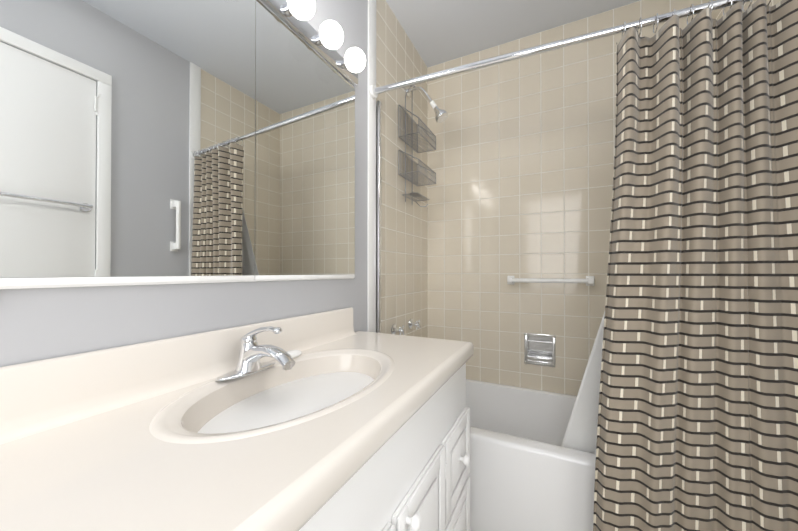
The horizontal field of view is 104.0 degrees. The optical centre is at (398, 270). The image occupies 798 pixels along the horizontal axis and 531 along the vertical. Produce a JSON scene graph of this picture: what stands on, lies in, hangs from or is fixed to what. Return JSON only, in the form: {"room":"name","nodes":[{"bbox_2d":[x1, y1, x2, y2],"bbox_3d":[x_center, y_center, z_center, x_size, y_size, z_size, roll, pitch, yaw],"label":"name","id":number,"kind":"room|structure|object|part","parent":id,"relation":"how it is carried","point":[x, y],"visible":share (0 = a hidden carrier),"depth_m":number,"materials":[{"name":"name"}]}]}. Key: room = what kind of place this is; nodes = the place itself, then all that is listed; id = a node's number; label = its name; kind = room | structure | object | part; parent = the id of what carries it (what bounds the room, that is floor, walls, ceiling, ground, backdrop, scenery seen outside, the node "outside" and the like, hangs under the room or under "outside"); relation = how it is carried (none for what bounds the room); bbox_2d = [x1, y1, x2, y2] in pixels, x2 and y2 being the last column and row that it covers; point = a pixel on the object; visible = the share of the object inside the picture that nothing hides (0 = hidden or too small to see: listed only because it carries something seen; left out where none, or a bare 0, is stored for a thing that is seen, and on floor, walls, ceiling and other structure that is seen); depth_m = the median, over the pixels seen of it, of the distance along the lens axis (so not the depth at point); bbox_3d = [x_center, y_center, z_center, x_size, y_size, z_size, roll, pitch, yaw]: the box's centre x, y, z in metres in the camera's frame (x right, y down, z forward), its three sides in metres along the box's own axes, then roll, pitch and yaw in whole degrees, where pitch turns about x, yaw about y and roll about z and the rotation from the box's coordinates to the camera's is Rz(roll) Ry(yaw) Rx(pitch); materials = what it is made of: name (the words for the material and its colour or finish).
{"room":"bathroom","nodes":[
{"label":"bathroom","id":0,"kind":"room"},
{"bbox_2d":[0,0,367,366],"bbox_3d":[-0.659,-0.137,0.482,0.100,2.440,2.235,0,0,27],"label":"wall","id":1,"kind":"structure","parent":0,"point":[37,324],"depth_m":0.71,"materials":[{"name":"grey paint"}]},
{"bbox_2d":[0,0,354,288],"bbox_3d":[-0.413,-0.356,0.835,0.023,0.795,1.003,0,0,27],"label":"mirror","id":2,"kind":"object","parent":1,"relation":"attached to","point":[149,142],"visible":0.98,"depth_m":0.66,"materials":[{"name":"white mirror"}]},
{"bbox_2d":[0,307,359,442],"bbox_3d":[-0.552,0.201,0.539,0.031,0.107,1.756,0,0,27],"label":"backsplash","id":3,"kind":"structure","parent":1,"relation":"attached to","point":[40,395],"depth_m":0.59,"materials":[{"name":"beige stone"}]},
{"bbox_2d":[259,0,365,87],"bbox_3d":[-0.341,-0.782,0.861,0.130,0.079,0.899,0,0,27],"label":"lamp base","id":4,"kind":"object","parent":1,"relation":"attached to","point":[306,32],"depth_m":1.02,"materials":[{"name":"white glass"}]},
{"bbox_3d":[-0.316,-0.782,0.852,0.079,0.079,0.764,0,0,27],"label":"wall lamp shade","id":5,"kind":"part","parent":4,"relation":"part of","materials":[{"name":"white glass"}]},
{"bbox_2d":[367,0,375,331],"bbox_3d":[-0.124,-0.130,1.427,0.008,2.439,0.066,0,0,27],"label":"trim","id":6,"kind":"structure","parent":1,"relation":"attached to","point":[371,262],"depth_m":1.42,"materials":[{"name":"white paint"}]},
{"bbox_2d":[376,101,380,332],"bbox_3d":[-0.096,-0.065,1.466,0.022,1.461,0.020,0,0,27],"label":"trim","id":7,"kind":"structure","parent":1,"relation":"attached to","point":[378,216],"depth_m":1.46,"materials":[{"name":"white"}]},
{"bbox_2d":[376,0,427,337],"bbox_3d":[-0.006,-0.128,1.783,0.100,2.440,0.675,0,0,27],"label":"wall tiles","id":8,"kind":"structure","parent":1,"relation":"attached to","point":[404,262],"depth_m":1.70,"materials":[{"name":"beige tile"}]},
{"bbox_2d":[391,319,419,334],"bbox_3d":[0.075,0.424,1.691,0.120,0.285,0.270,0,0,27],"label":"tub faucet","id":9,"kind":"object","parent":8,"relation":"attached to","point":[399,330],"visible":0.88,"depth_m":1.62,"materials":[{"name":"silver metal"}]},
{"bbox_2d":[405,87,447,122],"bbox_3d":[0.152,-0.924,1.720,0.242,0.245,0.072,0,0,27],"label":"shower head","id":10,"kind":"object","parent":8,"relation":"attached to","point":[441,115],"visible":0.94,"depth_m":1.69},
{"bbox_2d":[398,85,435,206],"bbox_3d":[0.108,-0.707,1.743,0.120,0.663,0.260,0,0,27],"label":"caddy shelf","id":11,"kind":"object","parent":10,"relation":"hanging from","point":[414,195],"visible":0.96,"depth_m":1.73,"materials":[{"name":"silver metal"}]},
{"bbox_2d":[386,0,639,66],"bbox_3d":[0.185,-1.406,0.500,1.600,0.100,3.010,0,0,27],"label":"ceiling","id":12,"kind":"structure","parent":0,"point":[439,31],"depth_m":1.68,"materials":[{"name":"white paint"}]},
{"bbox_2d":[428,0,710,395],"bbox_3d":[0.838,-0.128,1.793,1.600,2.440,0.100,0,0,27],"label":"wall","id":13,"kind":"structure","parent":0,"point":[521,161],"depth_m":1.79,"materials":[{"name":"tile"}]},
{"bbox_2d":[524,333,554,366],"bbox_3d":[0.805,0.447,1.782,0.159,0.176,0.088,0,0,27],"label":"soap dish","id":14,"kind":"object","parent":13,"relation":"attached to","point":[539,349],"visible":1,"depth_m":1.79,"materials":[{"name":"silver metal"}]},
{"bbox_2d":[507,276,594,285],"bbox_3d":[0.820,0.057,1.710,0.436,0.052,0.059,0,0,27],"label":"grab rail","id":15,"kind":"object","parent":13,"relation":"attached to","point":[588,280],"visible":1,"depth_m":1.68,"materials":[{"name":"white plastic"}]},
{"bbox_2d":[712,0,781,19],"bbox_3d":[1.335,-0.132,1.110,0.100,2.440,0.675,0,0,27],"label":"wall tiles","id":16,"kind":"structure","parent":13,"relation":"attached to","point":[717,14],"depth_m":1.29,"materials":[{"name":"beige tile"}]},
{"bbox_3d":[0.186,1.134,0.484,1.600,0.100,3.010,0,0,27],"label":"floor","id":17,"kind":"structure","parent":0,"visible":0},
{"bbox_2d":[296,355,472,530],"bbox_3d":[-0.340,0.696,0.426,0.510,0.775,1.770,0,0,27],"label":"bathroom vanity","id":18,"kind":"object","parent":17,"relation":"on","point":[419,480],"depth_m":0.71,"materials":[{"name":"white paint"}]},
{"bbox_2d":[0,331,473,530],"bbox_3d":[-0.331,0.281,0.439,0.457,0.055,1.776,0,0,27],"label":"countertop","id":19,"kind":"structure","parent":18,"relation":"on","point":[152,464],"depth_m":0.43,"materials":[{"name":"beige stone"}]},
{"bbox_2d":[208,323,299,386],"bbox_3d":[-0.324,0.196,0.751,0.169,0.124,0.164,0,0,27],"label":"faucet","id":20,"kind":"object","parent":19,"relation":"on","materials":[{"name":"silver metal"}]},
{"bbox_2d":[172,351,391,434],"bbox_3d":[-0.226,0.327,0.735,0.304,0.128,0.512,0,0,27],"label":"sink","id":21,"kind":"object","parent":19,"relation":"in","point":[256,404],"depth_m":0.76,"materials":[{"name":"white ceramic"}]},
{"bbox_2d":[466,379,595,530],"bbox_3d":[0.666,0.880,1.443,1.394,0.420,0.662,0,0,27],"label":"bathtub","id":22,"kind":"object","parent":17,"relation":"on","point":[528,472],"visible":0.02,"depth_m":1.22,"materials":[{"name":"white ceramic"}]},
{"bbox_3d":[1.118,-0.134,0.803,0.010,2.439,0.066,0,0,27],"label":"trim","id":23,"kind":"structure","parent":0,"visible":0},
{"bbox_2d":[370,0,752,97],"bbox_3d":[0.496,-0.787,1.115,1.379,0.111,0.052,0,0,27],"label":"shower rod","id":24,"kind":"object","parent":23,"relation":"attached to","point":[375,91],"visible":0.94,"depth_m":1.09,"materials":[{"name":"silver metal"}]},
{"bbox_2d":[561,312,604,453],"bbox_3d":[0.869,0.070,1.060,0.661,1.614,0.108,0,0,27],"label":"curtain liner","id":25,"kind":"object","parent":24,"relation":"hanging from","point":[581,433],"visible":0.04,"depth_m":1.18,"materials":[{"name":"white plastic"}]},
{"bbox_2d":[593,0,797,530],"bbox_3d":[0.859,0.124,0.891,0.533,1.834,0.116,0,0,27],"label":"curtain","id":26,"kind":"object","parent":24,"relation":"hanging from","point":[697,427],"visible":0.98,"depth_m":0.89,"materials":[{"name":"fabric"}]}
]}

